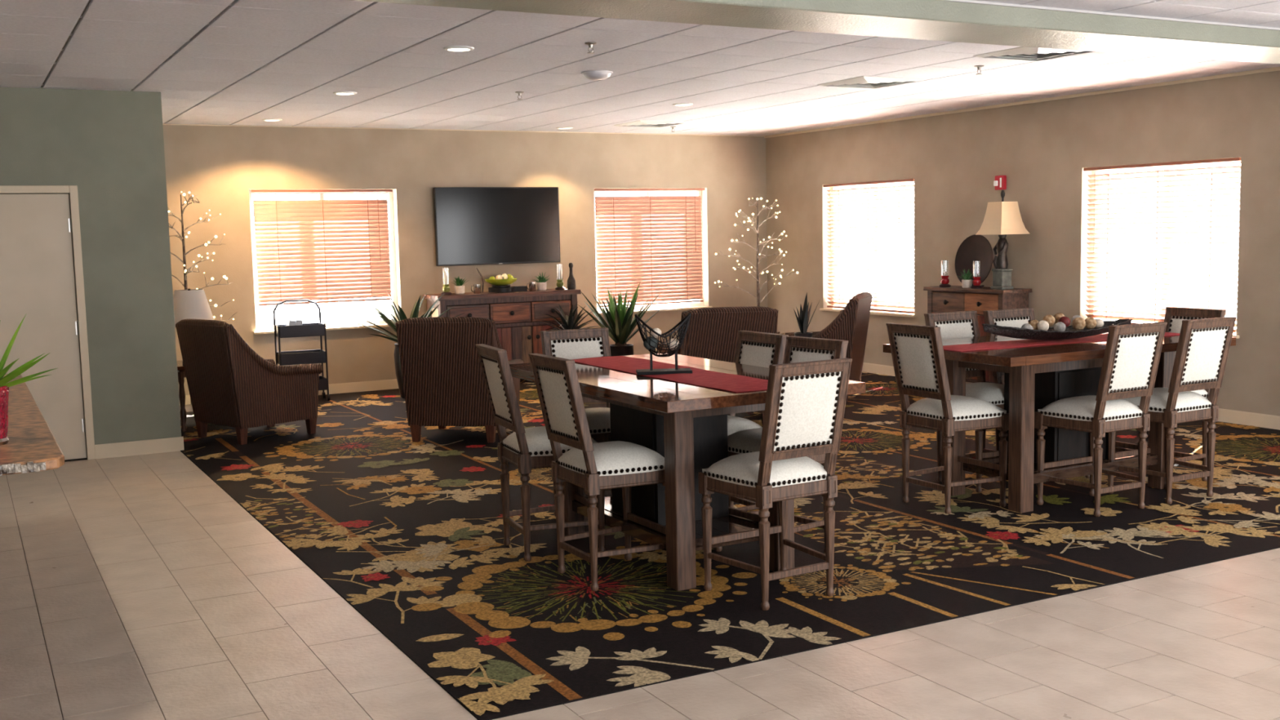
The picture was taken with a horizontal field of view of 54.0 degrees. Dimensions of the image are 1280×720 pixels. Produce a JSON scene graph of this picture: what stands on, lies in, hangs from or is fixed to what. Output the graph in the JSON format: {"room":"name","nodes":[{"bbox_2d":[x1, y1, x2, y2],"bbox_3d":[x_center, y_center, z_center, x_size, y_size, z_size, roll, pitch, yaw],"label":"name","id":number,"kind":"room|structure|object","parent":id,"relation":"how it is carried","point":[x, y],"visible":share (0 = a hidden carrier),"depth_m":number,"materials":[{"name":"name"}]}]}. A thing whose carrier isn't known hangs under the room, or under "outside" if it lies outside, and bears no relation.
{"room":"community lounge","nodes":[
{"label":"community lounge","id":0,"kind":"room"},
{"bbox_2d":[0,86,181,457],"bbox_3d":[-6.013,-0.531,8.375,5.457,2.840,0.140,-4,7,-28],"label":"wall","id":1,"kind":"structure","parent":0,"point":[109,144],"depth_m":9.42,"materials":[{"name":"green paint"}]},
{"bbox_2d":[0,185,95,459],"bbox_3d":[-4.609,-0.236,9.129,1.075,2.040,0.212,-4,7,-28],"label":"door","id":2,"kind":"structure","parent":1,"relation":"in","point":[40,242],"depth_m":9.23,"materials":[{"name":"beige paint"}]},
{"bbox_2d":[94,436,183,458],"bbox_3d":[-3.819,0.670,9.597,0.634,0.108,0.015,-4,7,-28],"label":"baseboard","id":3,"kind":"structure","parent":1,"relation":"attached to","point":[170,444],"depth_m":9.59,"materials":[{"name":"beige paint"}]},
{"bbox_2d":[393,342,404,398],"bbox_3d":[-2.293,0.104,12.592,0.330,0.545,0.330,-4,7,-28],"label":"pot","id":4,"kind":"object","parent":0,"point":[397,357],"depth_m":12.49,"materials":[{"name":"black"}]},
{"bbox_2d":[162,122,767,395],"bbox_3d":[-4.106,-1.001,12.531,13.209,2.840,0.200,-4,7,-28],"label":"wall","id":5,"kind":"structure","parent":0,"point":[221,164],"depth_m":13.38,"materials":[{"name":"beige paint"}]},
{"bbox_2d":[178,378,398,404],"bbox_3d":[-1.630,0.181,13.871,7.352,0.108,0.015,-4,7,-28],"label":"baseboard","id":6,"kind":"structure","parent":5,"relation":"attached to","point":[362,386],"depth_m":13.16,"materials":[{"name":"beige paint"}]},
{"bbox_2d":[248,190,398,334],"bbox_3d":[-3.240,-1.033,12.971,1.570,1.442,0.215,-4,7,-28],"label":"window","id":7,"kind":"structure","parent":5,"relation":"in","point":[337,325],"depth_m":13.13,"materials":[{"name":"white metal"}]},
{"bbox_2d":[250,189,392,306],"bbox_3d":[-3.233,-1.167,12.918,1.445,1.158,0.087,-4,7,-28],"label":"blind","id":8,"kind":"object","parent":7,"relation":"attached to","point":[311,250],"visible":0.98,"depth_m":12.91,"materials":[{"name":"brown wood"}]},
{"bbox_2d":[162,124,764,136],"bbox_3d":[-1.697,-2.481,13.590,7.330,0.008,0.018,-4,7,-28],"label":"trim","id":9,"kind":"structure","parent":5,"relation":"attached to","point":[162,124],"depth_m":13.38,"materials":[{"name":"beige paint"}]},
{"bbox_2d":[433,186,560,266],"bbox_3d":[-1.551,-1.465,13.725,1.450,0.836,0.084,-4,7,-28],"label":"television","id":10,"kind":"object","parent":5,"relation":"attached to","point":[473,225],"visible":1,"depth_m":13.67,"materials":[{"name":"black"}]},
{"bbox_2d":[594,190,712,315],"bbox_3d":[0.119,-1.293,14.785,1.565,1.442,0.215,-4,7,-28],"label":"window","id":11,"kind":"structure","parent":5,"relation":"in","point":[686,306],"depth_m":14.97,"materials":[{"name":"white metal"}]},
{"bbox_2d":[594,188,705,307],"bbox_3d":[0.132,-1.329,14.744,1.462,1.356,0.087,-4,7,-28],"label":"blind","id":12,"kind":"object","parent":11,"relation":"attached to","point":[655,242],"visible":0.94,"depth_m":14.75,"materials":[{"name":"plastic"}]},
{"bbox_2d":[609,343,633,355],"bbox_3d":[-0.203,0.038,13.501,0.300,0.400,0.300,-4,7,-28],"label":"pot","id":13,"kind":"object","parent":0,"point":[616,349],"depth_m":13.37,"materials":[{"name":"black"}]},
{"bbox_2d":[0,450,1279,719],"bbox_3d":[-0.125,1.195,5.474,13.209,0.250,16.703,-4,7,-28],"label":"floor","id":14,"kind":"structure","parent":0,"point":[132,587],"depth_m":4.91,"materials":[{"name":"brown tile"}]},
{"bbox_2d":[0,373,64,475],"bbox_3d":[-3.111,0.688,5.367,1.034,0.910,3.187,-4,7,-28],"label":"countertop","id":15,"kind":"structure","parent":14,"relation":"on","point":[32,446],"depth_m":4.56,"materials":[{"name":"brown stone"}]},
{"bbox_2d":[0,314,57,445],"bbox_3d":[-2.329,0.073,4.477,0.501,0.460,0.414,-3,6,-16],"label":"potted plant","id":16,"kind":"object","parent":15,"relation":"on","point":[4,385],"visible":1,"depth_m":4.48,"materials":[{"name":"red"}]},
{"bbox_2d":[180,371,1279,719],"bbox_3d":[0.530,0.595,9.913,7.368,0.013,9.072,-4,7,-28],"label":"carpet","id":17,"kind":"object","parent":14,"relation":"on","point":[409,534],"visible":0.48,"depth_m":6.37,"materials":[{"name":"black carpet"}]},
{"bbox_2d":[177,360,193,431],"bbox_3d":[-3.793,0.294,10.988,0.560,0.560,0.560,-4,7,-28],"label":"end table","id":18,"kind":"object","parent":17,"relation":"on","point":[184,410],"visible":0.23,"depth_m":10.66,"materials":[{"name":"brown wood"}]},
{"bbox_2d":[179,404,193,414],"bbox_3d":[-3.790,0.421,11.001,0.500,0.025,0.500,-4,7,-28],"label":"shelf","id":19,"kind":"object","parent":18,"relation":"attached to","point":[188,410],"depth_m":10.70,"materials":[{"name":"wood"}]},
{"bbox_2d":[173,288,213,364],"bbox_3d":[-3.870,-0.294,10.835,0.400,0.645,0.400,-4,7,-28],"label":"table lamp","id":20,"kind":"object","parent":18,"relation":"on","point":[188,304],"visible":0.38,"depth_m":10.69,"materials":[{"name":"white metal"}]},
{"bbox_2d":[167,188,237,404],"bbox_3d":[-4.147,-0.541,11.731,0.778,2.083,0.978,-4,7,-28],"label":"tree","id":21,"kind":"object","parent":17,"relation":"on","point":[186,271],"visible":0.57,"depth_m":11.68,"materials":[{"name":"white plant"}]},
{"bbox_2d":[175,318,322,444],"bbox_3d":[-3.202,0.134,10.331,0.796,0.988,0.861,4,8,41],"label":"armchair","id":22,"kind":"object","parent":17,"relation":"on","point":[230,384],"visible":1,"depth_m":10.04,"materials":[{"name":"brown wicker"}]},
{"bbox_2d":[272,298,329,400],"bbox_3d":[-3.364,-0.092,12.469,0.470,1.006,0.298,-4,6,-24],"label":"rolling cart","id":23,"kind":"object","parent":17,"relation":"on","point":[313,329],"visible":0.73,"depth_m":12.39,"materials":[{"name":"black metal"}]},
{"bbox_2d":[275,322,324,337],"bbox_3d":[-3.368,-0.295,12.448,0.430,0.115,0.280,-4,6,-24],"label":"tray","id":24,"kind":"object","parent":23,"relation":"on","point":[313,329],"depth_m":12.33,"materials":[{"name":"black metal"}]},
{"bbox_2d":[276,349,326,365],"bbox_3d":[-3.362,-0.027,12.475,0.430,0.115,0.280,-4,6,-24],"label":"tray","id":25,"kind":"object","parent":23,"relation":"on","point":[312,356],"depth_m":12.37,"materials":[{"name":"black metal"}]},
{"bbox_2d":[318,375,327,390],"bbox_3d":[-3.356,0.242,12.503,0.430,0.115,0.280,-4,6,-24],"label":"tray","id":26,"kind":"object","parent":23,"relation":"on","point":[322,385],"depth_m":12.45,"materials":[{"name":"black metal"}]},
{"bbox_2d":[352,292,462,398],"bbox_3d":[-2.343,-0.155,12.545,1.036,1.071,1.060,3,7,37],"label":"agave","id":27,"kind":"object","parent":17,"relation":"on","point":[400,315],"visible":0.3,"depth_m":12.49,"materials":[{"name":"green"}]},
{"bbox_2d":[395,316,523,442],"bbox_3d":[-1.425,0.121,10.084,0.796,0.988,0.861,0,6,9],"label":"wicker armchair","id":28,"kind":"object","parent":17,"relation":"on","point":[444,385],"visible":0.74,"depth_m":9.71,"materials":[{"name":"brown wicker"}]},
{"bbox_2d":[422,288,581,363],"bbox_3d":[-1.466,-0.243,13.626,1.640,0.988,0.487,-4,7,-28],"label":"sideboard","id":29,"kind":"object","parent":17,"relation":"on","point":[516,315],"visible":0.55,"depth_m":13.47,"materials":[{"name":"brown wood"}]},
{"bbox_2d":[440,271,452,294],"bbox_3d":[-2.041,-0.826,13.216,0.116,0.280,0.114,-4,7,-28],"label":"candle holder","id":30,"kind":"object","parent":29,"relation":"on","point":[446,289],"visible":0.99,"depth_m":13.19,"materials":[{"name":"clear"}]},
{"bbox_2d":[452,276,467,294],"bbox_3d":[-1.906,-0.792,13.283,0.198,0.193,0.167,3,7,38],"label":"potted plant","id":31,"kind":"object","parent":29,"relation":"on","point":[459,288],"visible":1,"depth_m":13.26,"materials":[{"name":"green plant"}]},
{"bbox_2d":[488,284,514,293],"bbox_3d":[-1.496,-0.769,13.543,0.280,0.075,0.280,-4,7,-28],"label":"stand","id":32,"kind":"object","parent":29,"relation":"on","point":[506,288],"visible":0.98,"depth_m":13.44,"materials":[{"name":"black paint"}]},
{"bbox_2d":[484,278,516,285],"bbox_3d":[-1.497,-0.841,13.536,0.350,0.070,0.350,-4,7,-28],"label":"ceramic bowl","id":33,"kind":"object","parent":32,"relation":"on","point":[495,282],"visible":0.93,"depth_m":13.41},
{"bbox_2d":[532,272,549,290],"bbox_3d":[-1.082,-0.862,13.727,0.230,0.205,0.177,2,7,30],"label":"potted plant","id":34,"kind":"object","parent":29,"relation":"on","point":[541,284],"visible":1,"depth_m":13.71,"materials":[{"name":"green plant"}]},
{"bbox_2d":[567,262,576,289],"bbox_3d":[-0.757,-0.925,13.830,0.100,0.295,0.100,-4,7,-28],"label":"bottle","id":35,"kind":"object","parent":29,"relation":"on","point":[571,281],"visible":1,"depth_m":13.80,"materials":[{"name":"brown metal"}]},
{"bbox_2d":[475,343,605,561],"bbox_3d":[-0.506,0.447,6.391,0.534,1.058,0.483,-4,6,-22],"label":"dining chair","id":36,"kind":"object","parent":17,"relation":"on","point":[527,449],"visible":0.79,"depth_m":6.23,"materials":[{"name":"wood"}]},
{"bbox_2d":[481,355,512,422],"bbox_3d":[-0.699,0.143,6.282,0.099,0.317,0.314,-4,6,-22],"label":"cushion","id":37,"kind":"object","parent":36,"relation":"on","point":[491,364],"depth_m":6.24,"materials":[{"name":"fabric"}]},
{"bbox_2d":[502,426,596,456],"bbox_3d":[-0.462,0.399,6.405,0.410,0.103,0.458,-4,6,-22],"label":"seat cushion","id":38,"kind":"object","parent":36,"relation":"on","point":[534,442],"depth_m":6.22,"materials":[{"name":"fabric"}]},
{"bbox_2d":[537,302,599,333],"bbox_3d":[-0.740,-0.185,13.448,0.729,0.878,0.682,-4,7,-28],"label":"agave","id":39,"kind":"object","parent":17,"relation":"on","point":[568,322],"visible":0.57,"depth_m":13.35,"materials":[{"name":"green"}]},
{"bbox_2d":[540,327,612,516],"bbox_3d":[-0.264,0.371,7.082,0.483,1.058,0.534,-4,6,-24],"label":"dining chair","id":40,"kind":"object","parent":17,"relation":"on","point":[573,344],"visible":0.16,"depth_m":7.19,"materials":[{"name":"fabric"}]},
{"bbox_2d":[551,337,603,359],"bbox_3d":[-0.355,0.038,7.231,0.314,0.317,0.099,-4,6,-24],"label":"cushion","id":41,"kind":"object","parent":40,"relation":"on","point":[568,348],"depth_m":7.22,"materials":[{"name":"fabric"}]},
{"bbox_2d":[585,407,610,434],"bbox_3d":[-0.245,0.330,7.032,0.458,0.103,0.410,-4,6,-24],"label":"seat cushion","id":42,"kind":"object","parent":40,"relation":"on","point":[598,420],"depth_m":6.86,"materials":[{"name":"fabric"}]},
{"bbox_2d":[528,353,666,591],"bbox_3d":[-0.177,0.495,5.857,0.534,1.058,0.483,-4,7,-28],"label":"dining chair","id":43,"kind":"object","parent":17,"relation":"on","point":[590,466],"visible":0.89,"depth_m":5.72,"materials":[{"name":"fabric"}]},
{"bbox_2d":[537,366,579,440],"bbox_3d":[-0.360,0.193,5.729,0.099,0.317,0.314,-4,7,-28],"label":"cushion","id":44,"kind":"object","parent":43,"relation":"on","point":[553,385],"depth_m":5.69,"materials":[{"name":"fabric"}]},
{"bbox_2d":[558,440,664,475],"bbox_3d":[-0.135,0.447,5.876,0.410,0.103,0.458,-4,7,-28],"label":"seat cushion","id":45,"kind":"object","parent":43,"relation":"on","point":[613,458],"depth_m":5.73,"materials":[{"name":"fabric"}]},
{"bbox_2d":[577,281,663,355],"bbox_3d":[-0.187,-0.295,13.481,0.895,1.066,0.987,-1,6,2],"label":"agave","id":46,"kind":"object","parent":17,"relation":"on","point":[619,317],"visible":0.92,"depth_m":13.36,"materials":[{"name":"green"}]},
{"bbox_2d":[509,352,865,591],"bbox_3d":[0.143,0.517,6.301,1.040,0.910,1.820,-4,7,-28],"label":"dining table","id":47,"kind":"object","parent":17,"relation":"on","point":[685,424],"visible":0.54,"depth_m":5.93,"materials":[{"name":"brown wood"}]},
{"bbox_2d":[570,355,768,392],"bbox_3d":[0.153,0.057,6.284,0.372,0.007,1.745,-4,7,-28],"label":"table runner","id":48,"kind":"object","parent":47,"relation":"on","point":[699,377],"visible":0.83,"depth_m":6.08,"materials":[{"name":"fabric"}]},
{"bbox_2d":[635,312,692,375],"bbox_3d":[0.116,-0.082,6.197,0.278,0.296,0.133,-2,6,-3],"label":"wire basket","id":49,"kind":"object","parent":48,"relation":"on","point":[669,371],"visible":0.98,"depth_m":6.17,"materials":[{"name":"metal"}]},
{"bbox_2d":[695,537,759,551],"bbox_3d":[0.150,0.810,6.331,0.470,0.020,1.090,-4,7,-28],"label":"footrest","id":50,"kind":"object","parent":47,"relation":"attached to","point":[699,544],"depth_m":5.85,"materials":[{"name":"brown wood"}]},
{"bbox_2d":[677,306,778,424],"bbox_3d":[0.691,0.026,10.567,0.796,0.988,0.861,-2,6,-6],"label":"wicker armchair","id":51,"kind":"object","parent":17,"relation":"on","point":[712,333],"visible":0.39,"depth_m":10.13,"materials":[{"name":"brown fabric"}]},
{"bbox_2d":[714,197,798,306],"bbox_3d":[1.339,-0.917,14.767,0.948,1.973,0.883,-1,6,-1],"label":"tree","id":52,"kind":"object","parent":17,"relation":"on","point":[758,302],"visible":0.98,"depth_m":14.71,"materials":[{"name":"white plant"}]},
{"bbox_2d":[727,330,788,511],"bbox_3d":[0.457,0.397,6.676,0.534,1.058,0.483,-5,7,-29],"label":"dining chair","id":53,"kind":"object","parent":17,"relation":"on","point":[764,349],"visible":0.21,"depth_m":6.67,"materials":[{"name":"fabric"}]},
{"bbox_2d":[727,415,762,435],"bbox_3d":[0.413,0.355,6.647,0.410,0.103,0.458,-5,7,-29],"label":"seat cushion","id":54,"kind":"object","parent":53,"relation":"on","point":[735,424],"depth_m":6.54,"materials":[{"name":"fabric"}]},
{"bbox_2d":[739,341,775,368],"bbox_3d":[0.625,0.068,6.742,0.099,0.317,0.314,-5,7,-29],"label":"cushion","id":55,"kind":"object","parent":53,"relation":"on","point":[758,353],"depth_m":6.71,"materials":[{"name":"fabric"}]},
{"bbox_2d":[697,358,852,610],"bbox_3d":[0.601,0.515,5.508,0.483,1.058,0.534,-5,7,-31],"label":"dining chair","id":56,"kind":"object","parent":17,"relation":"on","point":[805,405],"visible":1,"depth_m":5.35,"materials":[{"name":"brown wood"}]},
{"bbox_2d":[702,451,826,487],"bbox_3d":[0.575,0.466,5.545,0.458,0.103,0.410,-5,7,-31],"label":"seat cushion","id":57,"kind":"object","parent":56,"relation":"on","point":[744,469],"depth_m":5.41,"materials":[{"name":"fabric"}]},
{"bbox_2d":[773,371,840,451],"bbox_3d":[0.698,0.214,5.304,0.314,0.317,0.099,-5,7,-31],"label":"cushion","id":58,"kind":"object","parent":56,"relation":"on","point":[807,410],"depth_m":5.28,"materials":[{"name":"fabric"}]},
{"bbox_2d":[715,336,848,553],"bbox_3d":[0.703,0.436,6.248,0.534,1.058,0.483,-5,7,-35],"label":"dining chair","id":59,"kind":"object","parent":17,"relation":"on","point":[797,348],"visible":0.14,"depth_m":6.21,"materials":[{"name":"fabric"}]},
{"bbox_2d":[727,427,762,453],"bbox_3d":[0.662,0.395,6.215,0.410,0.103,0.458,-5,7,-35],"label":"seat cushion","id":60,"kind":"object","parent":59,"relation":"on","point":[747,441],"depth_m":6.14,"materials":[{"name":"fabric"}]},
{"bbox_2d":[790,346,834,363],"bbox_3d":[0.860,0.105,6.332,0.099,0.317,0.314,-5,7,-35],"label":"cushion","id":61,"kind":"object","parent":59,"relation":"on","point":[797,354],"depth_m":6.32,"materials":[{"name":"fabric"}]},
{"bbox_2d":[785,292,872,401],"bbox_3d":[1.725,-0.143,11.989,0.861,0.988,0.796,1,6,20],"label":"wicker armchair","id":62,"kind":"object","parent":17,"relation":"on","point":[851,324],"visible":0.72,"depth_m":11.58,"materials":[{"name":"brown wicker"}]},
{"bbox_2d":[885,323,1008,513],"bbox_3d":[1.755,0.313,7.218,0.534,1.058,0.483,-4,7,-28],"label":"dining chair","id":63,"kind":"object","parent":17,"relation":"on","point":[917,355],"visible":0.99,"depth_m":7.09,"materials":[{"name":"wood"}]},
{"bbox_2d":[893,333,939,392],"bbox_3d":[1.571,0.011,7.090,0.099,0.317,0.314,-4,7,-28],"label":"cushion","id":64,"kind":"object","parent":63,"relation":"on","point":[915,355],"depth_m":7.06,"materials":[{"name":"fabric"}]},
{"bbox_2d":[906,395,1006,421],"bbox_3d":[1.797,0.265,7.236,0.410,0.103,0.458,-4,7,-28],"label":"seat cushion","id":65,"kind":"object","parent":63,"relation":"on","point":[958,408],"depth_m":7.10,"materials":[{"name":"fabric"}]},
{"bbox_2d":[924,310,1004,493],"bbox_3d":[2.107,0.241,7.840,0.483,1.058,0.534,-4,7,-28],"label":"dining chair","id":66,"kind":"object","parent":17,"relation":"on","point":[960,324],"visible":0.41,"depth_m":7.91,"materials":[{"name":"fabric"}]},
{"bbox_2d":[934,319,976,370],"bbox_3d":[2.003,-0.090,7.984,0.314,0.317,0.099,-4,7,-28],"label":"cushion","id":67,"kind":"object","parent":66,"relation":"on","point":[949,328],"depth_m":7.98,"materials":[{"name":"fabric"}]},
{"bbox_2d":[965,382,1004,404],"bbox_3d":[2.129,0.200,7.793,0.458,0.103,0.410,-4,7,-28],"label":"seat cushion","id":68,"kind":"object","parent":66,"relation":"on","point":[993,393],"depth_m":7.62,"materials":[{"name":"fabric"}]},
{"bbox_2d":[923,285,1031,384],"bbox_3d":[3.239,-0.198,12.146,0.383,1.000,1.085,-4,7,-28],"label":"base cabinet","id":69,"kind":"object","parent":17,"relation":"on","point":[953,298],"visible":0.38,"depth_m":11.89,"materials":[{"name":"brown"}]},
{"bbox_2d":[958,268,973,288],"bbox_3d":[3.141,-0.783,12.059,0.156,0.185,0.161,-4,7,-28],"label":"potted plant","id":70,"kind":"object","parent":69,"relation":"on","point":[966,282],"visible":1,"depth_m":12.04,"materials":[{"name":"green plant"}]},
{"bbox_2d":[955,234,993,286],"bbox_3d":[3.233,-0.959,12.122,0.119,0.505,0.510,-4,7,-28],"label":"plate","id":71,"kind":"object","parent":69,"relation":"on","point":[975,253],"visible":0.88,"depth_m":12.13,"materials":[{"name":"wood"}]},
{"bbox_2d":[975,190,1029,289],"bbox_3d":[3.369,-1.118,11.678,0.346,0.920,0.346,-4,7,-25],"label":"table lamp","id":72,"kind":"object","parent":69,"relation":"on","point":[1002,218],"visible":1,"depth_m":11.62,"materials":[{"name":"fabric"}]},
{"bbox_2d":[982,307,1089,486],"bbox_3d":[2.517,0.218,7.983,0.483,1.058,0.534,-4,7,-28],"label":"dining chair","id":73,"kind":"object","parent":17,"relation":"on","point":[1013,317],"visible":0.16,"depth_m":8.09,"materials":[{"name":"fabric"}]},
{"bbox_2d":[994,316,1029,335],"bbox_3d":[2.414,-0.114,8.126,0.314,0.317,0.099,-4,7,-28],"label":"cushion","id":74,"kind":"object","parent":73,"relation":"on","point":[1013,322],"depth_m":8.11,"materials":[{"name":"fabric"}]},
{"bbox_2d":[883,332,1235,512],"bbox_3d":[2.511,0.337,7.548,1.820,0.910,1.040,-4,7,-28],"label":"dining table","id":75,"kind":"object","parent":17,"relation":"on","point":[1036,377],"visible":0.63,"depth_m":7.27,"materials":[{"name":"brown wood"}]},
{"bbox_2d":[963,467,1008,479],"bbox_3d":[2.517,0.631,7.578,1.090,0.020,0.470,-4,7,-28],"label":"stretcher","id":76,"kind":"object","parent":75,"relation":"attached to","point":[984,471],"depth_m":7.35,"materials":[{"name":"brown wood"}]},
{"bbox_2d":[942,332,1179,351],"bbox_3d":[2.494,-0.117,7.483,1.771,0.007,0.332,-4,7,-25],"label":"table runner","id":77,"kind":"object","parent":75,"relation":"on","point":[1021,343],"visible":0.59,"depth_m":7.35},
{"bbox_2d":[982,318,1132,339],"bbox_3d":[2.490,-0.181,7.470,1.065,0.116,0.286,-3,6,-20],"label":"woven bowl","id":78,"kind":"object","parent":77,"relation":"on","point":[1069,332],"visible":0.84,"depth_m":7.33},
{"bbox_2d":[1071,317,1085,330],"bbox_3d":[2.613,-0.215,7.481,0.078,0.078,0.076,-4,7,-28],"label":"ball","id":79,"kind":"object","parent":78,"relation":"in","point":[1078,323],"visible":0.95,"depth_m":7.46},
{"bbox_2d":[1034,321,1167,516],"bbox_3d":[2.590,0.311,7.061,0.483,1.058,0.534,-4,7,-28],"label":"dining chair","id":80,"kind":"object","parent":17,"relation":"on","point":[1132,353],"visible":0.99,"depth_m":6.91,"materials":[{"name":"fabric"}]},
{"bbox_2d":[1037,395,1142,421],"bbox_3d":[2.565,0.262,7.099,0.458,0.103,0.410,-4,7,-28],"label":"seat cushion","id":81,"kind":"object","parent":80,"relation":"on","point":[1079,408],"depth_m":6.97,"materials":[{"name":"fabric"}]},
{"bbox_2d":[1108,332,1158,392],"bbox_3d":[2.679,0.012,6.853,0.314,0.317,0.099,-4,7,-28],"label":"cushion","id":82,"kind":"object","parent":80,"relation":"on","point":[1134,358],"depth_m":6.82,"materials":[{"name":"fabric"}]},
{"bbox_2d":[1113,306,1226,488],"bbox_3d":[3.274,0.220,7.804,0.534,1.058,0.483,-4,7,-28],"label":"dining chair","id":83,"kind":"object","parent":17,"relation":"on","point":[1174,316],"visible":0.13,"depth_m":7.81,"materials":[{"name":"wood"}]},
{"bbox_2d":[1168,315,1206,356],"bbox_3d":[3.444,-0.109,7.867,0.099,0.317,0.314,-4,7,-28],"label":"cushion","id":84,"kind":"object","parent":83,"relation":"on","point":[1175,322],"depth_m":7.93,"materials":[{"name":"fabric"}]},
{"bbox_2d":[1106,316,1236,504],"bbox_3d":[3.094,0.274,7.324,0.483,1.058,0.534,-4,7,-28],"label":"dining chair","id":85,"kind":"object","parent":17,"relation":"on","point":[1203,346],"visible":0.85,"depth_m":7.15,"materials":[{"name":"fabric"}]},
{"bbox_2d":[1122,387,1211,412],"bbox_3d":[3.069,0.224,7.363,0.458,0.103,0.410,-4,7,-28],"label":"seat cushion","id":86,"kind":"object","parent":85,"relation":"on","point":[1162,400],"depth_m":7.20,"materials":[{"name":"fabric"}]},
{"bbox_2d":[1181,326,1227,384],"bbox_3d":[3.183,-0.026,7.116,0.314,0.317,0.099,-4,7,-28],"label":"cushion","id":87,"kind":"object","parent":85,"relation":"on","point":[1206,348],"depth_m":7.09,"materials":[{"name":"fabric"}]},
{"bbox_3d":[1.295,0.144,11.334,0.520,0.570,0.520,-6,8,-38],"label":"end table","id":88,"kind":"object","parent":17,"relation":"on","visible":0},
{"bbox_2d":[793,292,820,337],"bbox_3d":[1.491,-0.381,11.346,0.169,0.463,0.305,2,7,32],"label":"snake plant","id":89,"kind":"object","parent":88,"relation":"on","point":[802,321],"visible":0.92,"depth_m":11.31,"materials":[{"name":"green plant"}]},
{"bbox_2d":[0,0,1279,135],"bbox_3d":[-0.189,-1.762,5.169,13.209,0.223,16.703,-4,7,-28],"label":"ceiling","id":90,"kind":"structure","parent":0,"point":[210,62],"depth_m":8.49,"materials":[{"name":"grey"}]},
{"bbox_2d":[443,45,474,51],"bbox_3d":[-1.089,-1.870,7.553,0.184,0.012,0.184,-4,7,-28],"label":"recessed light","id":91,"kind":"object","parent":90,"relation":"in","point":[452,48],"visible":1,"depth_m":7.53,"materials":[{"name":"white metal"}]},
{"bbox_2d":[581,70,613,79],"bbox_3d":[-0.303,-2.002,8.857,0.224,0.050,0.224,-4,7,-28],"label":"smoke detector","id":92,"kind":"object","parent":90,"relation":"attached to","point":[592,74],"visible":1,"depth_m":8.79,"materials":[{"name":"grey plastic"}]},
{"bbox_2d":[613,120,688,127],"bbox_3d":[0.114,-2.472,13.164,0.580,0.018,0.580,-4,7,-28],"label":"ceiling vent","id":93,"kind":"object","parent":90,"relation":"in","point":[644,123],"visible":1,"depth_m":13.07,"materials":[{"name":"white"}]},
{"bbox_2d":[351,0,1279,64],"bbox_3d":[-0.374,-1.627,5.531,12.809,0.110,0.530,-4,7,-28],"label":"ceiling beam","id":94,"kind":"structure","parent":90,"relation":"attached to","point":[923,20],"depth_m":6.40,"materials":[{"name":"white paint"}]},
{"bbox_2d":[937,0,1279,31],"bbox_3d":[-0.243,-1.653,5.286,12.809,0.012,0.020,-4,7,-28],"label":"trim","id":95,"kind":"structure","parent":94,"relation":"attached to","point":[974,2],"depth_m":6.78,"materials":[{"name":"grey"}]},
{"bbox_2d":[817,75,922,88],"bbox_3d":[1.789,-2.160,9.793,0.580,0.018,0.580,-4,7,-28],"label":"ceiling vent","id":96,"kind":"object","parent":90,"relation":"in","point":[863,82],"visible":1,"depth_m":9.72,"materials":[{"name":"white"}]},
{"bbox_2d":[973,46,1090,61],"bbox_3d":[2.618,-2.022,8.277,0.580,0.018,0.580,-4,7,-28],"label":"ceiling vent","id":97,"kind":"object","parent":90,"relation":"in","point":[1023,53],"visible":0.85,"depth_m":8.29,"materials":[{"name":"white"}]},
{"bbox_2d":[765,70,1279,416],"bbox_3d":[5.600,-0.774,8.312,0.200,2.840,16.503,-4,7,-28],"label":"wall","id":98,"kind":"structure","parent":0,"point":[1043,149],"depth_m":11.55,"materials":[{"name":"beige paint"}]},
{"bbox_2d":[819,181,915,317],"bbox_3d":[2.550,-1.235,13.835,0.215,1.447,1.635,-4,7,-28],"label":"window","id":99,"kind":"structure","parent":98,"relation":"in","point":[832,309],"depth_m":13.88,"materials":[{"name":"silver metal"}]},
{"bbox_2d":[823,178,914,313],"bbox_3d":[2.515,-1.249,13.815,0.087,1.406,1.545,-4,7,-28],"label":"blind","id":100,"kind":"object","parent":99,"relation":"attached to","point":[838,190],"visible":0.98,"depth_m":13.76,"materials":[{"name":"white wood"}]},
{"bbox_2d":[993,175,1006,190],"bbox_3d":[3.418,-1.685,11.939,0.068,0.136,0.120,-4,7,-28],"label":"fire alarm","id":101,"kind":"object","parent":98,"relation":"attached to","point":[1000,182],"visible":1,"depth_m":11.91,"materials":[{"name":"red"}]},
{"bbox_2d":[764,66,1279,137],"bbox_3d":[3.318,-2.423,12.066,0.022,0.026,7.492,-4,7,-28],"label":"trim","id":102,"kind":"structure","parent":98,"relation":"attached to","point":[1275,68],"depth_m":11.32,"materials":[{"name":"beige paint"}]},
{"bbox_2d":[862,362,1279,430],"bbox_3d":[5.490,0.584,8.482,0.015,0.108,16.288,-4,7,-28],"label":"baseboard","id":103,"kind":"structure","parent":98,"relation":"attached to","point":[1263,420],"depth_m":9.89,"materials":[{"name":"beige paint"}]},
{"bbox_2d":[1089,160,1240,338],"bbox_3d":[4.360,-0.940,10.525,0.215,1.412,1.625,-4,7,-28],"label":"window","id":104,"kind":"structure","parent":98,"relation":"in","point":[1165,167],"depth_m":10.59,"materials":[{"name":"silver metal"}]},
{"bbox_2d":[1083,157,1240,332],"bbox_3d":[4.326,-0.958,10.504,0.087,1.363,1.535,-4,7,-28],"label":"blind","id":105,"kind":"object","parent":104,"relation":"attached to","point":[1216,168],"visible":0.95,"depth_m":10.46,"materials":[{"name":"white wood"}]},
{"label":"outside","id":106,"kind":"structure","parent":0,"visible":0},
{"bbox_2d":[254,245,1238,327],"bbox_3d":[14.419,-1.947,36.300,120.000,0.250,130.000,-4,7,-28],"label":"ground","id":107,"kind":"structure","parent":106,"point":[339,311],"depth_m":35.74,"materials":[{"name":"white"}]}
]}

